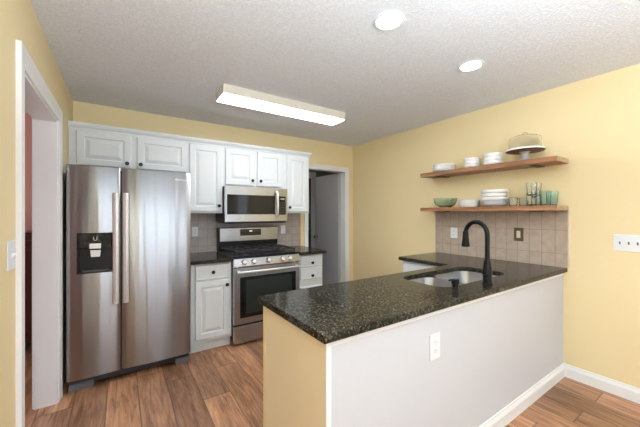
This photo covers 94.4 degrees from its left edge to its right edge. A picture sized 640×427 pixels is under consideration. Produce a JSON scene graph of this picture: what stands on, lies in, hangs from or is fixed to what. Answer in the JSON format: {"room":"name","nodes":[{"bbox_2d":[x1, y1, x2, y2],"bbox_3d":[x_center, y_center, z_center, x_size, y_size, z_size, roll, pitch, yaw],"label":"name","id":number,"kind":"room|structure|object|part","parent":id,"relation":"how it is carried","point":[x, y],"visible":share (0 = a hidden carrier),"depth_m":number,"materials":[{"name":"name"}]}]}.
{"room":"kitchen","nodes":[
{"label":"kitchen","id":0,"kind":"room"},
{"bbox_2d":[25,113,31,230],"bbox_3d":[-4.184,0.142,2.550,3.100,2.440,0.100,0,0,-34],"label":"wall","id":1,"kind":"structure","parent":0,"point":[28,119],"depth_m":3.19,"materials":[{"name":"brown paint"}]},
{"bbox_2d":[0,0,72,426],"bbox_3d":[-0.439,0.142,-0.135,0.120,2.440,7.305,0,0,-34],"label":"wall","id":2,"kind":"structure","parent":0,"point":[19,20],"depth_m":1.23,"materials":[{"name":"beige paint"}]},
{"bbox_2d":[6,240,16,271],"bbox_3d":[-1.272,0.172,1.230,0.019,0.120,0.100,0,0,-34],"label":"light switch","id":3,"kind":"object","parent":2,"relation":"attached to","point":[10,245],"visible":1,"depth_m":1.21,"materials":[{"name":"white plastic"}]},
{"bbox_2d":[32,118,32,409],"bbox_3d":[-1.741,0.302,1.677,0.020,2.120,1.105,0,0,-34],"label":"trim","id":4,"kind":"structure","parent":2,"relation":"attached to","point":[32,118],"depth_m":2.06,"materials":[{"name":"white wood"}]},
{"bbox_2d":[16,40,62,426],"bbox_3d":[-1.625,0.302,1.754,0.020,2.120,1.105,0,0,-34],"label":"trim","id":5,"kind":"structure","parent":2,"relation":"attached to","point":[25,64],"depth_m":1.36,"materials":[{"name":"white wood"}]},
{"bbox_2d":[25,74,56,409],"bbox_3d":[-1.683,0.347,1.716,0.124,2.030,0.925,0,0,-34],"label":"door frame","id":6,"kind":"structure","parent":2,"relation":"in","point":[44,121],"depth_m":2.08,"materials":[{"name":"white wood"}]},
{"bbox_2d":[73,101,352,280],"bbox_3d":[-0.951,0.142,3.849,3.475,2.440,0.120,0,0,-34],"label":"wall","id":7,"kind":"structure","parent":0,"point":[323,153],"depth_m":3.64,"materials":[{"name":"beige paint"}]},
{"bbox_2d":[68,129,187,172],"bbox_3d":[-1.860,-0.580,2.953,0.962,0.355,0.352,0,0,-34],"label":"upper cabinet","id":8,"kind":"object","parent":7,"relation":"attached to","point":[88,148],"visible":0.88,"depth_m":2.80,"materials":[{"name":"white wood"}]},
{"bbox_3d":[-1.971,-0.584,2.717,0.408,0.308,0.020,0,0,-34],"label":"door","id":9,"kind":"part","parent":8,"relation":"part of","materials":[{"name":"white wood"}]},
{"bbox_3d":[-1.577,-0.584,2.982,0.448,0.308,0.020,0,0,-34],"label":"door","id":10,"kind":"part","parent":8,"relation":"part of","materials":[{"name":"white wood"}]},
{"bbox_2d":[68,120,311,157],"bbox_3d":[-1.232,-0.771,3.388,2.492,0.066,0.330,0,0,-34],"label":"trim","id":11,"kind":"structure","parent":8,"relation":"attached to","point":[75,125],"depth_m":3.05,"materials":[{"name":"white wood"}]},
{"bbox_2d":[192,227,197,235],"bbox_3d":[-1.446,0.209,3.428,0.068,0.110,0.008,0,0,-34],"label":"wall outlet","id":12,"kind":"object","parent":7,"relation":"attached to","point":[194,229],"visible":1,"depth_m":3.42,"materials":[{"name":"white plastic"}]},
{"bbox_2d":[188,143,223,212],"bbox_3d":[-1.303,-0.380,3.327,0.380,0.755,0.352,0,0,-34],"label":"upper cabinet","id":13,"kind":"object","parent":7,"relation":"attached to","point":[205,163],"visible":0.79,"depth_m":3.21,"materials":[{"name":"white wood"}]},
{"bbox_2d":[190,213,300,252],"bbox_3d":[-0.927,0.223,3.787,1.565,0.460,0.009,0,0,-34],"label":"backsplash","id":14,"kind":"structure","parent":7,"relation":"attached to","point":[206,240],"depth_m":3.56,"materials":[{"name":"tile"}]},
{"bbox_2d":[224,148,283,188],"bbox_3d":[-0.835,-0.531,3.642,0.747,0.452,0.352,0,0,-34],"label":"upper cabinet","id":15,"kind":"object","parent":7,"relation":"attached to","point":[242,168],"visible":0.91,"depth_m":3.50,"materials":[{"name":"white wood"}]},
{"bbox_3d":[-0.921,-0.531,3.422,0.338,0.408,0.020,0,0,-34],"label":"door","id":16,"kind":"part","parent":15,"relation":"part of","materials":[{"name":"white wood"}]},
{"bbox_2d":[216,186,286,223],"bbox_3d":[-0.811,-0.095,3.584,0.761,0.415,0.454,0,0,-34],"label":"microwave","id":17,"kind":"object","parent":15,"relation":"attached to","point":[239,204],"visible":0.99,"depth_m":3.42,"materials":[{"name":"grey metal"}]},
{"bbox_3d":[-0.511,-0.112,3.550,0.027,0.324,0.062,0,0,-34],"label":"handle","id":18,"kind":"part","parent":17,"relation":"part of","materials":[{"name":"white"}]},
{"bbox_3d":[-0.463,-0.105,3.640,0.120,0.392,0.033,0,0,-34],"label":"control panel","id":19,"kind":"part","parent":17,"relation":"part of","materials":[{"name":"metal"}]},
{"bbox_3d":[-0.616,-0.531,3.628,0.320,0.408,0.020,0,0,-34],"label":"door","id":20,"kind":"part","parent":15,"relation":"part of","materials":[{"name":"white wood"}]},
{"bbox_2d":[281,225,284,233],"bbox_3d":[-0.504,0.220,4.060,0.068,0.112,0.008,0,0,-34],"label":"wall outlet","id":21,"kind":"object","parent":7,"relation":"attached to","point":[282,226],"visible":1,"depth_m":4.06,"materials":[{"name":"white plastic"}]},
{"bbox_2d":[284,155,308,212],"bbox_3d":[-0.371,-0.380,3.954,0.370,0.755,0.352,0,0,-34],"label":"upper cabinet","id":22,"kind":"object","parent":7,"relation":"attached to","point":[296,169],"visible":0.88,"depth_m":3.83,"materials":[{"name":"white wood"}]},
{"bbox_2d":[304,163,348,281],"bbox_3d":[0.119,0.319,4.485,0.826,2.088,0.018,0,0,-34],"label":"trim","id":23,"kind":"structure","parent":7,"relation":"attached to","point":[318,166],"depth_m":4.68,"materials":[{"name":"white wood"}]},
{"bbox_2d":[309,168,345,284],"bbox_3d":[-0.110,0.347,4.825,0.710,2.030,0.806,0,0,-34],"label":"door","id":24,"kind":"structure","parent":7,"relation":"in","point":[330,190],"depth_m":4.90,"materials":[{"name":"white wood"}]},
{"bbox_2d":[309,170,336,176],"bbox_3d":[-0.262,0.142,5.679,2.900,2.440,0.120,0,0,-34],"label":"wall","id":25,"kind":"structure","parent":0,"point":[318,173],"depth_m":5.80,"materials":[{"name":"grey paint"}]},
{"bbox_2d":[308,178,310,246],"bbox_3d":[-0.473,0.343,5.410,0.750,2.020,0.087,0,0,-34],"label":"door","id":26,"kind":"structure","parent":25,"relation":"in","point":[309,213],"depth_m":5.62,"materials":[{"name":"grey"}]},
{"bbox_2d":[309,172,315,247],"bbox_3d":[-0.492,0.287,5.438,0.990,2.150,0.024,0,0,-34],"label":"trim","id":27,"kind":"structure","parent":25,"relation":"attached to","point":[312,175],"depth_m":5.67,"materials":[{"name":"white wood"}]},
{"bbox_2d":[25,0,639,145],"bbox_3d":[-0.081,-1.103,0.837,8.000,0.050,8.520,0,0,-34],"label":"ceiling","id":28,"kind":"structure","parent":0,"point":[171,58],"depth_m":1.98,"materials":[{"name":"white paint"}]},
{"bbox_2d":[216,83,344,124],"bbox_3d":[-0.330,-1.036,2.907,1.285,0.082,0.237,0,0,-34],"label":"fluorescent light","id":29,"kind":"object","parent":28,"relation":"attached to","point":[228,94],"visible":1,"depth_m":2.78,"materials":[{"name":"beige plastic"}]},
{"bbox_2d":[373,11,404,30],"bbox_3d":[0.386,-1.074,1.660,0.174,0.007,0.174,0,0,-34],"label":"recessed light","id":30,"kind":"object","parent":28,"relation":"in","point":[388,20],"visible":1,"depth_m":1.65,"materials":[{"name":"white plastic"}]},
{"bbox_2d":[458,60,483,71],"bbox_3d":[1.100,-1.074,2.164,0.174,0.007,0.174,0,0,-34],"label":"recessed light","id":31,"kind":"object","parent":28,"relation":"in","point":[471,65],"visible":1,"depth_m":2.15,"materials":[{"name":"white plastic"}]},
{"bbox_2d":[25,338,639,426],"bbox_3d":[-0.081,1.387,0.837,8.000,0.050,8.520,0,0,-34],"label":"floor","id":32,"kind":"structure","parent":0,"point":[221,386],"depth_m":2.15,"materials":[{"name":"brown wood"}]},
{"bbox_2d":[25,230,31,341],"bbox_3d":[-3.177,0.772,2.872,0.990,1.180,0.454,0,0,-34],"label":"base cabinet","id":33,"kind":"object","parent":32,"relation":"on","point":[28,234],"visible":0.02,"depth_m":2.85,"materials":[{"name":"red wood"}]},
{"bbox_2d":[66,164,189,392],"bbox_3d":[-1.730,0.493,2.743,0.872,1.738,0.787,0,0,-34],"label":"refrigerator","id":34,"kind":"object","parent":32,"relation":"on","point":[128,230],"visible":1,"depth_m":2.42,"materials":[{"name":"grey metal"}]},
{"bbox_3d":[-1.774,0.451,2.332,0.341,1.640,0.060,0,0,-34],"label":"freezer door","id":35,"kind":"part","parent":34,"relation":"part of","materials":[{"name":"metal"}]},
{"bbox_3d":[-1.766,0.213,2.332,0.208,0.111,0.038,0,0,-34],"label":"control panel","id":36,"kind":"part","parent":34,"relation":"part of","materials":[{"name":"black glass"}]},
{"bbox_3d":[-1.765,0.314,2.332,0.069,0.053,0.008,0,0,-34],"label":"lever","id":37,"kind":"part","parent":34,"relation":"part of","materials":[{"name":"white plastic"}]},
{"bbox_3d":[-1.631,0.276,2.369,0.041,0.883,0.057,0,0,-34],"label":"handle","id":38,"kind":"part","parent":34,"relation":"part of","materials":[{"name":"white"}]},
{"bbox_3d":[-1.576,0.276,2.407,0.041,0.883,0.057,0,0,-34],"label":"handle","id":39,"kind":"part","parent":34,"relation":"part of","materials":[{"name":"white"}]},
{"bbox_3d":[-1.408,0.451,2.576,0.523,1.640,0.063,0,0,-34],"label":"fridge door","id":40,"kind":"part","parent":34,"relation":"part of","materials":[{"name":"metal"}]},
{"bbox_2d":[189,262,230,353],"bbox_3d":[-1.233,0.925,3.181,0.391,0.873,0.672,0,0,-34],"label":"base cabinet","id":41,"kind":"object","parent":32,"relation":"on","point":[210,284],"visible":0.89,"depth_m":2.92,"materials":[{"name":"white wood"}]},
{"bbox_2d":[190,251,232,264],"bbox_3d":[-1.233,0.470,3.174,0.398,0.035,0.665,0,0,-34],"label":"countertop","id":42,"kind":"structure","parent":41,"relation":"on","point":[198,258],"depth_m":2.99,"materials":[{"name":"stone"}]},
{"bbox_3d":[-1.066,0.578,2.940,0.326,0.145,0.020,0,0,-34],"label":"drawer","id":43,"kind":"part","parent":41,"relation":"part of","materials":[{"name":"white wood"}]},
{"bbox_3d":[-1.066,0.948,2.940,0.326,0.560,0.020,0,0,-34],"label":"door","id":44,"kind":"part","parent":41,"relation":"part of","materials":[{"name":"white wood"}]},
{"bbox_2d":[217,226,300,344],"bbox_3d":[-0.717,0.766,3.468,0.777,1.192,0.749,0,0,-34],"label":"gas range","id":45,"kind":"object","parent":32,"relation":"on","point":[260,266],"visible":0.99,"depth_m":3.19,"materials":[{"name":"grey metal"}]},
{"bbox_3d":[-0.566,1.246,3.234,0.762,0.174,0.038,0,0,-34],"label":"drawer","id":46,"kind":"part","parent":45,"relation":"part of","materials":[{"name":"metal"}]},
{"bbox_3d":[-0.875,0.257,3.720,0.750,0.161,0.008,0,0,-34],"label":"steel panel","id":47,"kind":"part","parent":45,"relation":"part of","materials":[{"name":"silver metal"}]},
{"bbox_2d":[217,247,298,258],"bbox_3d":[-0.738,0.454,3.489,0.766,0.026,0.625,0,0,-34],"label":"cooktop","id":48,"kind":"object","parent":45,"relation":"in","point":[272,254],"depth_m":3.28,"materials":[{"name":"black metal"}]},
{"bbox_3d":[-0.565,0.849,3.232,0.762,0.577,0.042,0,0,-34],"label":"oven door","id":49,"kind":"part","parent":45,"relation":"part of","materials":[{"name":"metal"}]},
{"bbox_3d":[-0.562,0.511,3.228,0.764,0.092,0.054,0,0,-34],"label":"control panel","id":50,"kind":"part","parent":45,"relation":"part of","materials":[{"name":"metal"}]},
{"bbox_3d":[-0.545,0.863,3.223,0.541,0.350,0.001,0,0,-34],"label":"glass","id":51,"kind":"part","parent":45,"relation":"part of","materials":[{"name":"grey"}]},
{"bbox_3d":[-0.533,0.598,3.186,0.725,0.024,0.075,0,0,-34],"label":"handle","id":52,"kind":"part","parent":45,"relation":"part of","materials":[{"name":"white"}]},
{"bbox_2d":[299,254,321,288],"bbox_3d":[-0.278,0.925,3.823,0.360,0.873,0.672,0,0,-34],"label":"base cabinet","id":53,"kind":"object","parent":32,"relation":"on","point":[311,265],"visible":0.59,"depth_m":3.58,"materials":[{"name":"white wood"}]},
{"bbox_2d":[281,245,326,254],"bbox_3d":[-0.261,0.470,3.825,0.376,0.035,0.670,0,0,-34],"label":"countertop","id":54,"kind":"structure","parent":53,"relation":"on","point":[303,250],"depth_m":3.63,"materials":[{"name":"stone"}]},
{"bbox_3d":[-0.107,1.051,3.584,0.304,0.353,0.020,0,0,-34],"label":"drawer","id":55,"kind":"part","parent":53,"relation":"part of","materials":[{"name":"white wood"}]},
{"bbox_3d":[-0.107,0.723,3.584,0.304,0.136,0.020,0,0,-34],"label":"drawer","id":56,"kind":"part","parent":53,"relation":"part of","materials":[{"name":"white wood"}]},
{"bbox_3d":[-0.107,0.572,3.584,0.304,0.142,0.020,0,0,-34],"label":"drawer","id":57,"kind":"part","parent":53,"relation":"part of","materials":[{"name":"white wood"}]},
{"bbox_2d":[263,273,564,426],"bbox_3d":[0.859,0.925,2.077,2.445,0.874,0.662,0,0,-34],"label":"half wall","id":58,"kind":"structure","parent":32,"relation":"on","point":[494,348],"depth_m":1.54,"materials":[{"name":"beige paint"}]},
{"bbox_3d":[-0.136,0.925,1.387,0.018,0.873,0.594,0,0,-34],"label":"panel","id":59,"kind":"part","parent":58,"relation":"part of","materials":[{"name":"beige paint"}]},
{"bbox_3d":[0.033,0.925,1.139,0.024,0.873,0.006,0,0,-34],"label":"corner trim","id":60,"kind":"part","parent":58,"relation":"part of","materials":[{"name":"white wood"}]},
{"bbox_2d":[258,252,567,343],"bbox_3d":[0.695,0.470,2.288,2.460,0.035,1.228,0,0,-34],"label":"countertop","id":61,"kind":"structure","parent":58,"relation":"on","point":[329,313],"depth_m":1.62,"materials":[{"name":"stone"}]},
{"bbox_2d":[410,271,495,286],"bbox_3d":[0.990,0.575,2.171,0.855,0.172,0.410,0,0,-34],"label":"double sink","id":62,"kind":"object","parent":61,"relation":"in","point":[440,280],"visible":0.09,"depth_m":2.42,"materials":[{"name":"metal"}]},
{"bbox_3d":[0.793,0.575,2.039,0.380,0.172,0.410,0,0,-34],"label":"bowl","id":63,"kind":"part","parent":62,"relation":"part of","materials":[{"name":"metal"}]},
{"bbox_3d":[1.147,0.575,2.277,0.475,0.172,0.410,0,0,-34],"label":"bowl","id":64,"kind":"part","parent":62,"relation":"part of","materials":[{"name":"metal"}]},
{"bbox_2d":[448,278,458,288],"bbox_3d":[0.809,0.424,1.798,0.044,0.057,0.066,0,0,-34],"label":"soap dispenser","id":65,"kind":"object","parent":61,"relation":"on","point":[454,281],"visible":1,"depth_m":1.77,"materials":[{"name":"black metal"}]},
{"bbox_2d":[461,220,492,284],"bbox_3d":[1.050,0.247,1.988,0.082,0.410,0.224,0,0,-14],"label":"kitchen faucet","id":66,"kind":"object","parent":61,"relation":"on","point":[487,268],"visible":1,"depth_m":1.90,"materials":[{"name":"black metal"}]},
{"bbox_3d":[1.047,0.177,1.989,0.029,0.270,0.197,0,0,-22],"label":"spout","id":67,"kind":"part","parent":66,"relation":"part of","materials":[{"name":"black metal"}]},
{"bbox_3d":[1.048,0.344,1.891,0.038,0.095,0.030,0,0,-34],"label":"lever","id":68,"kind":"part","parent":66,"relation":"part of","materials":[{"name":"black metal"}]},
{"bbox_2d":[430,332,439,360],"bbox_3d":[0.586,0.675,1.509,0.082,0.130,0.008,0,0,-34],"label":"wall outlet","id":69,"kind":"object","parent":58,"relation":"attached to","point":[434,338],"visible":1,"depth_m":1.50,"materials":[{"name":"white plastic"}]},
{"bbox_3d":[1.047,0.501,1.820,2.420,0.026,0.006,0,0,-34],"label":"trim","id":70,"kind":"part","parent":58,"relation":"part of","materials":[{"name":"white"}]},
{"bbox_2d":[403,261,437,271],"bbox_3d":[1.447,0.925,2.809,0.654,0.873,1.152,0,0,-34],"label":"base cabinet","id":71,"kind":"object","parent":32,"relation":"on","point":[407,266],"visible":0.1,"depth_m":2.99,"materials":[{"name":"white wood"}]},
{"bbox_2d":[353,64,639,387],"bbox_3d":[2.545,0.142,1.870,0.120,2.440,7.305,0,0,-34],"label":"wall","id":72,"kind":"structure","parent":0,"point":[593,123],"depth_m":2.49,"materials":[{"name":"beige paint"}]},
{"bbox_2d":[451,227,456,237],"bbox_3d":[1.491,0.214,3.302,0.008,0.115,0.082,0,0,-34],"label":"wall outlet","id":73,"kind":"object","parent":72,"relation":"attached to","point":[453,230],"visible":1,"depth_m":3.30,"materials":[{"name":"white plastic"}]},
{"bbox_2d":[420,156,567,178],"bbox_3d":[1.610,-0.433,2.937,0.239,0.049,1.290,0,0,-34],"label":"shelf","id":74,"kind":"object","parent":72,"relation":"attached to","point":[552,160],"visible":1,"depth_m":2.73,"materials":[{"name":"brown wood"}]},
{"bbox_2d":[433,168,451,171],"bbox_3d":[1.371,-0.470,3.276,0.232,0.024,0.232,0,0,-34],"label":"dinner plate","id":75,"kind":"object","parent":74,"relation":"on","point":[435,170],"visible":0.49,"depth_m":3.19,"materials":[{"name":"white ceramic"}]},
{"bbox_2d":[433,167,455,169],"bbox_3d":[1.371,-0.484,3.276,0.232,0.024,0.232,0,0,-34],"label":"dinner plate","id":76,"kind":"object","parent":75,"relation":"on","point":[440,167],"visible":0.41,"depth_m":3.18,"materials":[{"name":"white ceramic"}]},
{"bbox_3d":[1.371,-0.497,3.276,0.232,0.023,0.232,0,0,-34],"label":"dinner plate","id":77,"kind":"object","parent":76,"relation":"on","visible":0},
{"bbox_3d":[1.371,-0.511,3.276,0.232,0.023,0.232,0,0,-34],"label":"dinner plate","id":78,"kind":"object","parent":77,"relation":"on","visible":0},
{"bbox_2d":[433,163,455,165],"bbox_3d":[1.371,-0.525,3.276,0.232,0.024,0.232,0,0,-34],"label":"dinner plate","id":79,"kind":"object","parent":78,"relation":"on","point":[442,163],"visible":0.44,"depth_m":3.17,"materials":[{"name":"white ceramic"}]},
{"bbox_2d":[464,163,479,167],"bbox_3d":[1.546,-0.478,3.015,0.144,0.039,0.144,0,0,-34],"label":"bowl","id":80,"kind":"object","parent":74,"relation":"on","point":[475,164],"visible":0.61,"depth_m":2.96,"materials":[{"name":"white ceramic"}]},
{"bbox_2d":[464,160,479,164],"bbox_3d":[1.546,-0.509,3.015,0.144,0.039,0.144,0,0,-34],"label":"bowl","id":81,"kind":"object","parent":80,"relation":"on","point":[472,161],"visible":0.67,"depth_m":2.96,"materials":[{"name":"white ceramic"}]},
{"bbox_2d":[464,157,479,161],"bbox_3d":[1.546,-0.540,3.015,0.144,0.039,0.144,0,0,-34],"label":"bowl","id":82,"kind":"object","parent":81,"relation":"on","point":[471,158],"visible":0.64,"depth_m":2.96,"materials":[{"name":"white ceramic"}]},
{"bbox_2d":[483,160,502,164],"bbox_3d":[1.661,-0.480,2.845,0.168,0.043,0.168,0,0,-34],"label":"bowl","id":83,"kind":"object","parent":74,"relation":"on","point":[488,162],"visible":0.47,"depth_m":2.78,"materials":[{"name":"white ceramic"}]},
{"bbox_2d":[483,156,502,160],"bbox_3d":[1.661,-0.515,2.845,0.168,0.043,0.168,0,0,-34],"label":"bowl","id":84,"kind":"object","parent":83,"relation":"on","point":[491,157],"visible":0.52,"depth_m":2.77,"materials":[{"name":"white ceramic"}]},
{"bbox_2d":[483,152,502,157],"bbox_3d":[1.661,-0.550,2.845,0.168,0.043,0.168,0,0,-34],"label":"bowl","id":85,"kind":"object","parent":84,"relation":"on","point":[493,153],"visible":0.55,"depth_m":2.78,"materials":[{"name":"white ceramic"}]},
{"bbox_2d":[505,146,545,160],"bbox_3d":[1.811,-0.513,2.621,0.296,0.109,0.296,0,0,-34],"label":"cake stand","id":86,"kind":"object","parent":74,"relation":"on","point":[524,151],"visible":0.86,"depth_m":2.58,"materials":[{"name":"grey ceramic"}]},
{"bbox_2d":[509,132,541,148],"bbox_3d":[1.811,-0.641,2.621,0.242,0.157,0.242,0,0,-34],"label":"cake dome","id":87,"kind":"object","parent":86,"relation":"on","point":[527,139],"visible":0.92,"depth_m":2.52,"materials":[{"name":"clear glass"}]},
{"bbox_3d":[1.811,-0.560,2.621,0.296,0.014,0.296,0,0,-34],"label":"plate","id":88,"kind":"part","parent":86,"relation":"part of","materials":[{"name":"white ceramic"}]},
{"bbox_2d":[420,205,567,211],"bbox_3d":[1.610,-0.042,2.937,0.239,0.048,1.290,0,0,-34],"label":"shelf","id":89,"kind":"object","parent":72,"relation":"attached to","point":[542,208],"visible":1,"depth_m":2.67,"materials":[{"name":"brown wood"}]},
{"bbox_2d":[433,198,456,206],"bbox_3d":[1.380,-0.117,3.271,0.244,0.101,0.244,0,0,-34],"label":"glass bowl","id":90,"kind":"object","parent":89,"relation":"on","point":[440,202],"visible":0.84,"depth_m":3.18,"materials":[{"name":"green glass"}]},
{"bbox_2d":[459,203,479,206],"bbox_3d":[1.530,-0.083,3.040,0.204,0.034,0.204,0,0,-34],"label":"dish","id":91,"kind":"object","parent":89,"relation":"on","point":[466,204],"visible":0.91,"depth_m":2.96,"materials":[{"name":"white ceramic"}]},
{"bbox_2d":[458,201,479,203],"bbox_3d":[1.530,-0.102,3.040,0.204,0.034,0.204,0,0,-34],"label":"dish","id":92,"kind":"object","parent":91,"relation":"on","point":[471,201],"visible":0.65,"depth_m":2.96,"materials":[{"name":"white ceramic"}]},
{"bbox_2d":[458,200,479,201],"bbox_3d":[1.530,-0.121,3.040,0.204,0.034,0.204,0,0,-34],"label":"dish","id":93,"kind":"object","parent":92,"relation":"on","point":[458,200],"visible":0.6,"depth_m":2.97,"materials":[{"name":"white ceramic"}]},
{"bbox_2d":[481,204,507,206],"bbox_3d":[1.670,-0.077,2.839,0.224,0.022,0.224,0,0,-34],"label":"dinner plate","id":94,"kind":"object","parent":89,"relation":"on","point":[486,205],"visible":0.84,"depth_m":2.77,"materials":[{"name":"white ceramic"}]},
{"bbox_2d":[481,202,506,203],"bbox_3d":[1.670,-0.091,2.839,0.224,0.022,0.224,0,0,-34],"label":"dinner plate","id":95,"kind":"object","parent":94,"relation":"on","point":[496,202],"visible":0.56,"depth_m":2.75,"materials":[{"name":"white ceramic"}]},
{"bbox_2d":[482,201,507,202],"bbox_3d":[1.670,-0.104,2.839,0.224,0.022,0.224,0,0,-34],"label":"dinner plate","id":96,"kind":"object","parent":95,"relation":"on","point":[483,201],"visible":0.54,"depth_m":2.76,"materials":[{"name":"white ceramic"}]},
{"bbox_2d":[481,197,507,200],"bbox_3d":[1.670,-0.135,2.839,0.224,0.042,0.224,0,0,-34],"label":"serving bowl","id":97,"kind":"object","parent":96,"relation":"on","point":[482,198],"visible":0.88,"depth_m":2.75,"materials":[{"name":"white ceramic"}]},
{"bbox_2d":[481,193,507,196],"bbox_3d":[1.670,-0.169,2.839,0.224,0.042,0.224,0,0,-34],"label":"serving bowl","id":98,"kind":"object","parent":97,"relation":"on","point":[485,194],"visible":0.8,"depth_m":2.75,"materials":[{"name":"white ceramic"}]},
{"bbox_2d":[481,189,507,193],"bbox_3d":[1.670,-0.203,2.839,0.224,0.042,0.224,0,0,-34],"label":"serving bowl","id":99,"kind":"object","parent":98,"relation":"on","point":[490,190],"visible":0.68,"depth_m":2.75,"materials":[{"name":"white ceramic"}]},
{"bbox_2d":[508,197,517,205],"bbox_3d":[1.738,-0.104,2.668,0.074,0.076,0.074,0,0,-34],"label":"glass cup","id":100,"kind":"object","parent":89,"relation":"on","point":[512,201],"visible":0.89,"depth_m":2.64,"materials":[{"name":"clear"}]},
{"bbox_2d":[518,198,526,205],"bbox_3d":[1.837,-0.104,2.680,0.074,0.076,0.074,0,0,-34],"label":"glass cup","id":101,"kind":"object","parent":89,"relation":"on","point":[522,201],"visible":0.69,"depth_m":2.66,"materials":[{"name":"clear"}]},
{"bbox_2d":[526,193,536,205],"bbox_3d":[1.818,-0.122,2.547,0.082,0.111,0.082,0,0,-34],"label":"drinking glass","id":102,"kind":"object","parent":89,"relation":"on","point":[531,198],"visible":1,"depth_m":2.52,"materials":[{"name":"clear glass"}]},
{"bbox_2d":[526,182,536,192],"bbox_3d":[1.818,-0.210,2.547,0.082,0.111,0.082,0,0,-34],"label":"drinking glass","id":103,"kind":"object","parent":102,"relation":"on","point":[531,187],"visible":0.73,"depth_m":2.52,"materials":[{"name":"white"}]},
{"bbox_2d":[536,193,539,205],"bbox_3d":[1.903,-0.122,2.610,0.082,0.111,0.082,0,0,-34],"label":"drinking glass","id":104,"kind":"object","parent":89,"relation":"on","point":[538,197],"visible":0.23,"depth_m":2.58,"materials":[{"name":"clear glass"}]},
{"bbox_2d":[537,183,541,192],"bbox_3d":[1.903,-0.210,2.610,0.082,0.111,0.082,0,0,-34],"label":"drinking glass","id":105,"kind":"object","parent":104,"relation":"on","point":[539,185],"visible":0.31,"depth_m":2.57,"materials":[{"name":"white"}]},
{"bbox_2d":[539,191,551,205],"bbox_3d":[1.874,-0.127,2.464,0.087,0.121,0.084,0,0,-34],"label":"drinking glass","id":106,"kind":"object","parent":89,"relation":"on","point":[545,196],"visible":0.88,"depth_m":2.44,"materials":[{"name":"green glass"}]},
{"bbox_2d":[551,191,558,204],"bbox_3d":[1.961,-0.127,2.505,0.087,0.121,0.084,0,0,-34],"label":"drinking glass","id":107,"kind":"object","parent":89,"relation":"on","point":[554,201],"visible":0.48,"depth_m":2.47,"materials":[{"name":"green glass"}]},
{"bbox_2d":[435,211,567,267],"bbox_3d":[1.716,0.216,2.986,0.011,0.473,1.248,0,0,-34],"label":"backsplash","id":108,"kind":"structure","parent":72,"relation":"attached to","point":[545,242],"depth_m":2.82,"materials":[{"name":"tile"}]},
{"bbox_2d":[514,228,523,240],"bbox_3d":[1.851,0.195,2.764,0.009,0.125,0.080,0,0,-34],"label":"light switch","id":109,"kind":"object","parent":72,"relation":"attached to","point":[518,232],"visible":1,"depth_m":2.76,"materials":[{"name":"brown metal"}]},
{"bbox_2d":[568,211,569,267],"bbox_3d":[2.067,0.215,2.462,0.012,0.472,0.012,0,0,-34],"label":"trim","id":110,"kind":"structure","parent":72,"relation":"attached to","point":[568,211],"depth_m":2.46,"materials":[{"name":"beige tile"}]},
{"bbox_2d":[564,363,639,403],"bbox_3d":[3.252,1.310,0.696,0.016,0.105,4.328,0,0,-34],"label":"baseboard","id":111,"kind":"structure","parent":72,"relation":"attached to","point":[620,389],"depth_m":2.28,"materials":[{"name":"white wood"}]},
{"bbox_2d":[613,234,639,251],"bbox_3d":[2.259,0.218,2.170,0.019,0.122,0.165,0,0,-34],"label":"light switch","id":112,"kind":"object","parent":72,"relation":"attached to","point":[630,243],"visible":1,"depth_m":2.18,"materials":[{"name":"white plastic"}]}
]}

